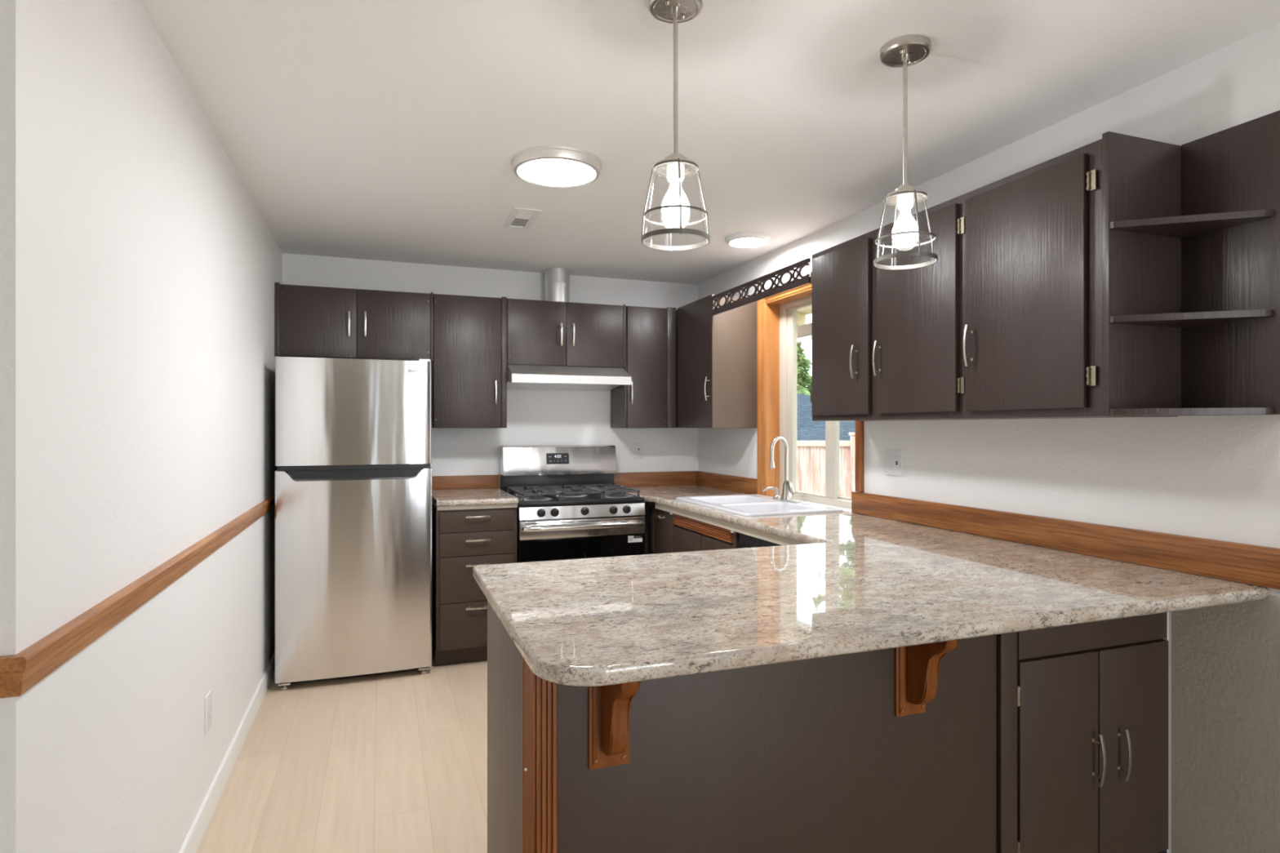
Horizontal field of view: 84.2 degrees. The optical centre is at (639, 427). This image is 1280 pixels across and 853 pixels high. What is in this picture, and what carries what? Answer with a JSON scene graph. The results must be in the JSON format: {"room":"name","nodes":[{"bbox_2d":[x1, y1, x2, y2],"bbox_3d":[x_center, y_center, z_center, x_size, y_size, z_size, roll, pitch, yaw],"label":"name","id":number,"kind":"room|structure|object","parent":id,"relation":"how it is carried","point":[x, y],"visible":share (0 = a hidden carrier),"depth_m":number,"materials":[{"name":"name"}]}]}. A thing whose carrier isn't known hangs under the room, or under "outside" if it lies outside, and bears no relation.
{"room":"kitchen","nodes":[
{"label":"kitchen","id":0,"kind":"room"},
{"bbox_2d":[0,0,282,852],"bbox_3d":[-1.649,0.141,2.703,0.120,2.396,3.329,0,0,-20],"label":"wall","id":1,"kind":"structure","parent":0,"point":[140,272],"depth_m":1.61,"materials":[{"name":"white paint"}]},
{"bbox_2d":[0,493,275,698],"bbox_3d":[-2.799,0.404,2.270,2.620,0.066,3.350,0,0,-20],"label":"trim","id":2,"kind":"structure","parent":1,"relation":"attached to","point":[20,672],"depth_m":1.48,"materials":[{"name":"brown wood"}]},
{"bbox_2d":[204,689,212,735],"bbox_3d":[-1.486,0.979,2.442,0.007,0.128,0.080,0,0,-20],"label":"outlet plate","id":3,"kind":"object","parent":1,"relation":"attached to","point":[208,700],"visible":1,"depth_m":2.43,"materials":[{"name":"white plastic"}]},
{"bbox_2d":[178,651,275,852],"bbox_3d":[-1.586,1.297,2.725,0.015,0.085,3.328,0,0,-20],"label":"baseboard","id":4,"kind":"structure","parent":1,"relation":"attached to","point":[191,844],"depth_m":2.65,"materials":[{"name":"white paint"}]},
{"bbox_2d":[196,635,487,852],"bbox_3d":[-0.687,1.379,0.478,5.361,0.080,8.169,0,0,-20],"label":"floor","id":5,"kind":"structure","parent":0,"point":[391,762],"depth_m":2.77,"materials":[{"name":"beige wood"}]},
{"bbox_2d":[275,356,431,689],"bbox_3d":[-1.612,0.482,4.055,0.766,1.714,0.756,0,0,-20],"label":"refrigerator","id":6,"kind":"object","parent":5,"relation":"on","point":[353,437],"visible":1,"depth_m":3.70,"materials":[{"name":"silver metal"}]},
{"bbox_2d":[431,502,516,666],"bbox_3d":[-1.028,0.898,4.301,0.448,0.884,0.751,0,0,-20],"label":"base cabinet","id":7,"kind":"object","parent":5,"relation":"on","point":[463,540],"visible":0.83,"depth_m":3.97,"materials":[{"name":"paint"}]},
{"bbox_2d":[431,488,518,510],"bbox_3d":[-1.029,0.427,4.307,0.448,0.056,0.738,0,0,-20],"label":"countertop","id":8,"kind":"structure","parent":7,"relation":"on","point":[475,498],"depth_m":4.03,"materials":[{"name":"stone"}]},
{"bbox_2d":[499,444,644,563],"bbox_3d":[-0.439,0.728,4.468,0.763,1.222,0.796,0,0,-20],"label":"gas range","id":9,"kind":"object","parent":5,"relation":"on","point":[573,512],"visible":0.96,"depth_m":4.25,"materials":[{"name":"silver metal"}]},
{"bbox_2d":[510,492,644,507],"bbox_3d":[-0.427,0.439,4.437,0.763,0.031,0.571,0,0,-20],"label":"cooktop","id":10,"kind":"object","parent":9,"relation":"in","point":[623,500],"depth_m":4.22,"materials":[{"name":"black metal"}]},
{"bbox_2d":[648,505,741,554],"bbox_3d":[0.532,0.897,4.025,0.635,0.884,1.185,0,0,-20],"label":"base cabinet","id":11,"kind":"object","parent":5,"relation":"on","point":[668,532],"visible":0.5,"depth_m":4.00,"materials":[{"name":"paint"}]},
{"bbox_2d":[738,533,780,548],"bbox_3d":[0.848,0.897,3.167,0.629,0.884,0.617,0,0,-20],"label":"dishwasher","id":12,"kind":"object","parent":5,"relation":"on","point":[745,541],"visible":0.06,"depth_m":3.24,"materials":[{"name":"black plastic"}]},
{"bbox_2d":[487,600,1168,852],"bbox_3d":[0.511,0.897,2.195,1.927,0.884,0.974,0,0,-20],"label":"base cabinet","id":13,"kind":"object","parent":5,"relation":"on","point":[1054,740],"visible":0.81,"depth_m":1.75,"materials":[{"name":"paint"}]},
{"bbox_2d":[588,680,641,769],"bbox_3d":[-0.033,0.587,1.417,0.090,0.264,0.198,0,0,-20],"label":"bracket","id":14,"kind":"object","parent":13,"relation":"attached to","point":[609,706],"visible":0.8,"depth_m":1.47,"materials":[{"name":"brown wood"}]},
{"bbox_2d":[472,484,1268,686],"bbox_3d":[0.133,0.456,3.219,1.937,0.073,3.581,0,0,-20],"label":"countertop","id":15,"kind":"structure","parent":13,"relation":"on","point":[837,583],"depth_m":1.80,"materials":[{"name":"stone"}]},
{"bbox_2d":[675,493,843,515],"bbox_3d":[0.615,0.488,3.852,0.558,0.166,0.870,0,0,-20],"label":"sink","id":16,"kind":"object","parent":15,"relation":"in","point":[755,504],"visible":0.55,"depth_m":3.82,"materials":[{"name":"white ceramic"}]},
{"bbox_2d":[768,435,801,502],"bbox_3d":[0.764,0.226,3.936,0.177,0.360,0.250,0,0,-20],"label":"faucet","id":17,"kind":"object","parent":15,"relation":"on","point":[788,491],"visible":1,"depth_m":3.93,"materials":[{"name":"silver metal"}]},
{"bbox_2d":[894,639,960,717],"bbox_3d":[0.711,0.587,1.689,0.090,0.264,0.198,0,0,-20],"label":"bracket","id":18,"kind":"object","parent":13,"relation":"attached to","point":[917,667],"visible":0.73,"depth_m":1.73,"materials":[{"name":"brown wood"}]},
{"bbox_2d":[1163,612,1168,852],"bbox_3d":[1.567,0.897,2.112,0.005,0.884,0.012,0,0,-20],"label":"trim","id":19,"kind":"structure","parent":13,"relation":"attached to","point":[1166,638],"depth_m":2.11,"materials":[{"name":"white paint"}]},
{"bbox_2d":[282,253,697,554],"bbox_3d":[-0.888,0.141,4.817,3.001,2.396,0.120,0,0,-20],"label":"wall","id":20,"kind":"structure","parent":0,"point":[534,416],"depth_m":4.81,"materials":[{"name":"white paint"}]},
{"bbox_2d":[275,282,432,361],"bbox_3d":[-1.698,-0.610,4.259,0.854,0.414,0.370,0,0,-20],"label":"upper cabinet","id":21,"kind":"object","parent":20,"relation":"attached to","point":[311,322],"visible":0.98,"depth_m":4.11,"materials":[{"name":"brown paint"}]},
{"bbox_2d":[431,475,498,489],"bbox_3d":[-1.152,0.356,4.645,0.450,0.086,0.020,0,0,-20],"label":"board","id":22,"kind":"object","parent":20,"relation":"attached to","point":[464,482],"visible":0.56,"depth_m":4.64,"materials":[{"name":"brown wood"}]},
{"bbox_2d":[431,293,506,427],"bbox_3d":[-1.088,-0.408,4.482,0.442,0.818,0.370,0,0,-20],"label":"upper cabinet","id":23,"kind":"object","parent":20,"relation":"attached to","point":[469,362],"visible":0.94,"depth_m":4.34,"materials":[{"name":"brown paint"}]},
{"bbox_2d":[506,298,625,368],"bbox_3d":[-0.513,-0.606,4.692,0.782,0.421,0.370,0,0,-20],"label":"upper cabinet","id":24,"kind":"object","parent":20,"relation":"attached to","point":[540,332],"visible":0.96,"depth_m":4.54,"materials":[{"name":"brown paint"}]},
{"bbox_2d":[544,267,569,302],"bbox_3d":[-0.554,-0.934,4.754,0.169,0.245,0.169,0,0,-20],"label":"vent duct","id":25,"kind":"object","parent":24,"relation":"on","point":[557,282],"visible":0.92,"depth_m":4.68,"materials":[{"name":"silver metal"}]},
{"bbox_2d":[506,364,631,391],"bbox_3d":[-0.497,-0.328,4.623,0.761,0.134,0.508,0,0,-20],"label":"range hood","id":26,"kind":"object","parent":20,"relation":"attached to","point":[518,376],"visible":0.99,"depth_m":4.46,"materials":[{"name":"silver metal"}]},
{"bbox_2d":[633,442,643,458],"bbox_3d":[-0.011,0.161,5.068,0.074,0.118,0.010,0,0,-20],"label":"outlet plate","id":27,"kind":"object","parent":20,"relation":"attached to","point":[637,446],"visible":1,"depth_m":5.07,"materials":[{"name":"white plastic"}]},
{"bbox_2d":[610,306,675,427],"bbox_3d":[0.025,-0.408,4.889,0.362,0.818,0.370,0,0,-20],"label":"upper cabinet","id":28,"kind":"object","parent":20,"relation":"attached to","point":[650,401],"visible":0.98,"depth_m":4.75,"materials":[{"name":"brown paint"}]},
{"bbox_2d":[613,471,696,487],"bbox_3d":[0.101,0.368,5.103,0.663,0.102,0.020,0,0,-20],"label":"board","id":29,"kind":"object","parent":20,"relation":"attached to","point":[677,477],"visible":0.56,"depth_m":5.09,"materials":[{"name":"brown wood"}]},
{"bbox_2d":[139,0,1279,284],"bbox_3d":[-0.681,-1.107,0.491,5.581,0.100,8.389,0,0,-20],"label":"ceiling","id":30,"kind":"structure","parent":0,"point":[374,130],"depth_m":2.31,"materials":[{"name":"paint"}]},
{"bbox_2d":[502,206,542,229],"bbox_3d":[-0.594,-1.052,3.568,0.136,0.008,0.340,0,0,-20],"label":"ceiling vent","id":31,"kind":"object","parent":30,"relation":"in","point":[522,218],"visible":1,"depth_m":3.55,"materials":[{"name":"white paint"}]},
{"bbox_2d":[511,145,602,187],"bbox_3d":[-0.332,-1.036,2.833,0.361,0.041,0.361,0,0,-20],"label":"ceiling light","id":32,"kind":"object","parent":30,"relation":"attached to","point":[558,166],"visible":1,"depth_m":2.76,"materials":[{"name":"white plastic"}]},
{"bbox_2d":[519,159,594,185],"bbox_3d":[-0.332,-1.018,2.833,0.306,0.005,0.306,0,0,-24],"label":"diffuser","id":33,"kind":"object","parent":32,"relation":"attached to","point":[535,171],"depth_m":2.81,"materials":[{"name":"white plastic"}]},
{"bbox_2d":[641,0,709,251],"bbox_3d":[0.088,-0.756,1.748,0.167,0.600,0.167,0,0,-20],"label":"pendant lamp","id":34,"kind":"object","parent":30,"relation":"hanging from","point":[675,167],"visible":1,"depth_m":1.74,"materials":[{"name":"silver metal"}]},
{"bbox_2d":[666,163,684,182],"bbox_3d":[0.088,-0.628,1.748,0.044,0.035,0.044,0,0,-20],"label":"socket","id":35,"kind":"object","parent":34,"relation":"attached to","point":[672,168],"depth_m":1.73,"materials":[{"name":"white"}]},
{"bbox_2d":[724,231,771,248],"bbox_3d":[0.601,-1.043,3.946,0.258,0.027,0.258,0,0,-20],"label":"recessed light","id":36,"kind":"object","parent":30,"relation":"in","point":[744,239],"visible":1,"depth_m":3.89,"materials":[{"name":"white paint"}]},
{"bbox_2d":[729,238,765,246],"bbox_3d":[0.601,-1.033,3.946,0.201,0.002,0.201,0,0,-20],"label":"diffuser","id":37,"kind":"object","parent":36,"relation":"attached to","point":[733,242],"depth_m":3.94,"materials":[{"name":"white plastic"}]},
{"bbox_2d":[873,35,937,270],"bbox_3d":[0.737,-0.756,1.970,0.167,0.600,0.167,0,0,-20],"label":"pendant lamp","id":38,"kind":"object","parent":30,"relation":"hanging from","point":[904,51],"visible":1,"depth_m":1.96,"materials":[{"name":"silver metal"}]},
{"bbox_2d":[897,193,913,209],"bbox_3d":[0.737,-0.628,1.970,0.044,0.035,0.044,0,0,-20],"label":"socket","id":39,"kind":"object","parent":38,"relation":"attached to","point":[904,201],"depth_m":1.95,"materials":[{"name":"white"}]},
{"bbox_2d":[762,486,779,497],"bbox_3d":[0.750,0.367,4.059,0.101,0.065,0.036,0,0,7],"label":"soap dispenser","id":40,"kind":"object","parent":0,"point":[776,491],"visible":1,"depth_m":4.05,"materials":[{"name":"silver metal"}]},
{"bbox_2d":[697,22,1279,852],"bbox_3d":[1.906,0.141,1.425,0.160,2.396,8.169,0,0,-20],"label":"wall","id":41,"kind":"structure","parent":0,"point":[1217,477],"depth_m":2.09,"materials":[{"name":"white paint"}]},
{"bbox_2d":[675,294,756,427],"bbox_3d":[0.417,-0.405,4.758,0.348,0.812,0.882,0,0,-20],"label":"upper cabinet","id":42,"kind":"object","parent":41,"relation":"attached to","point":[716,355],"visible":0.93,"depth_m":4.38,"materials":[{"name":"brown paint"}]},
{"bbox_2d":[696,471,756,494],"bbox_3d":[0.576,0.368,4.801,0.020,0.102,0.912,0,0,-20],"label":"board","id":43,"kind":"object","parent":41,"relation":"attached to","point":[728,482],"visible":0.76,"depth_m":4.74,"materials":[{"name":"brown wood"}]},
{"bbox_2d":[756,298,765,495],"bbox_3d":[0.746,-0.189,4.327,0.026,1.214,0.089,0,0,-20],"label":"trim","id":44,"kind":"structure","parent":41,"relation":"attached to","point":[761,304],"depth_m":4.33,"materials":[{"name":"brown wood"}]},
{"bbox_2d":[765,303,779,497],"bbox_3d":[0.804,-0.169,4.298,0.092,1.174,0.004,0,0,-20],"label":"trim","id":45,"kind":"structure","parent":41,"relation":"attached to","point":[772,311],"depth_m":4.30,"materials":[{"name":"brown wood"}]},
{"bbox_2d":[764,283,812,304],"bbox_3d":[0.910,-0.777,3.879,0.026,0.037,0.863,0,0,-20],"label":"trim","id":46,"kind":"structure","parent":41,"relation":"attached to","point":[809,285],"depth_m":4.03,"materials":[{"name":"brown wood"}]},
{"bbox_2d":[779,294,851,508],"bbox_3d":[1.024,-0.170,3.921,0.062,1.176,0.859,0,0,-20],"label":"window","id":47,"kind":"structure","parent":41,"relation":"in","point":[788,311],"depth_m":4.20,"materials":[{"name":"beige plastic"}]},
{"bbox_2d":[854,421,863,492],"bbox_3d":[1.069,-0.242,3.452,0.020,1.108,0.047,0,0,-20],"label":"trim","id":48,"kind":"structure","parent":41,"relation":"attached to","point":[859,425],"depth_m":3.44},
{"bbox_2d":[884,448,902,476],"bbox_3d":[1.155,0.158,3.233,0.010,0.118,0.122,0,0,-20],"label":"outlet plate","id":49,"kind":"object","parent":41,"relation":"attached to","point":[893,459],"visible":1,"depth_m":3.23,"materials":[{"name":"white plastic"}]},
{"bbox_2d":[885,454,891,469],"bbox_3d":[1.143,0.158,3.258,0.004,0.066,0.032,0,0,-20],"label":"rocker switch","id":50,"kind":"object","parent":49,"relation":"attached to","point":[888,457],"depth_m":3.25,"materials":[{"name":"white plastic"}]},
{"bbox_2d":[894,455,899,470],"bbox_3d":[1.163,0.158,3.206,0.002,0.066,0.032,0,0,-20],"label":"receptacle","id":51,"kind":"object","parent":49,"relation":"attached to","point":[896,457],"depth_m":3.20,"materials":[{"name":"white plastic"}]},
{"bbox_2d":[810,138,1177,421],"bbox_3d":[1.169,-0.423,2.697,0.350,0.780,1.440,0,0,-20],"label":"upper cabinet","id":52,"kind":"object","parent":41,"relation":"attached to","point":[1006,321],"visible":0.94,"depth_m":2.38,"materials":[{"name":"brown paint"}]},
{"bbox_2d":[711,257,810,315],"bbox_3d":[0.617,-0.739,3.812,0.014,0.116,1.034,0,0,-20],"label":"valance","id":53,"kind":"object","parent":52,"relation":"attached to","point":[796,282],"visible":1,"depth_m":3.72,"materials":[{"name":"brown paint"}]},
{"bbox_2d":[851,491,1279,589],"bbox_3d":[1.359,0.366,2.655,0.021,0.106,1.795,0,0,-20],"label":"board","id":54,"kind":"object","parent":41,"relation":"attached to","point":[1250,564],"visible":1,"depth_m":2.30,"materials":[{"name":"brown wood"}]},
{"bbox_2d":[1102,110,1279,416],"bbox_3d":[1.487,-0.428,1.880,0.314,0.786,0.312,0,0,-20],"label":"open corner shelf","id":55,"kind":"object","parent":41,"relation":"attached to","point":[1191,230],"visible":1,"depth_m":1.97,"materials":[{"name":"brown paint"}]},
{"label":"outside","id":56,"kind":"structure","parent":0,"visible":0},
{"bbox_3d":[22.172,1.899,29.394,57.050,0.120,100.000,0,0,-20],"label":"ground","id":57,"kind":"structure","parent":56,"visible":0},
{"bbox_2d":[796,341,812,395],"bbox_3d":[6.319,-1.338,29.930,3.498,6.354,3.426,0,0,4],"label":"tree","id":58,"kind":"object","parent":57,"relation":"on","point":[804,379],"visible":0.12,"depth_m":29.61,"materials":[{"name":"green plant"}]},
{"bbox_2d":[796,306,812,342],"bbox_3d":[0.894,0.369,5.650,0.820,2.940,8.000,0,0,-20],"label":"patio cover","id":59,"kind":"object","parent":57,"relation":"on","point":[804,331],"visible":0.02,"depth_m":5.48,"materials":[{"name":"beige"}]},
{"bbox_2d":[796,393,854,496],"bbox_3d":[2.500,0.364,19.500,15.000,2.950,9.000,0,0,0],"label":"house","id":60,"kind":"structure","parent":57,"relation":"on","point":[807,429],"depth_m":16.15,"materials":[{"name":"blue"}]},
{"bbox_2d":[796,432,857,497],"bbox_3d":[2.507,0.947,8.540,8.014,1.785,0.180,0,0,0],"label":"fence","id":61,"kind":"object","parent":57,"relation":"on","point":[847,446],"visible":0.03,"depth_m":8.59,"materials":[{"name":"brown wood"}]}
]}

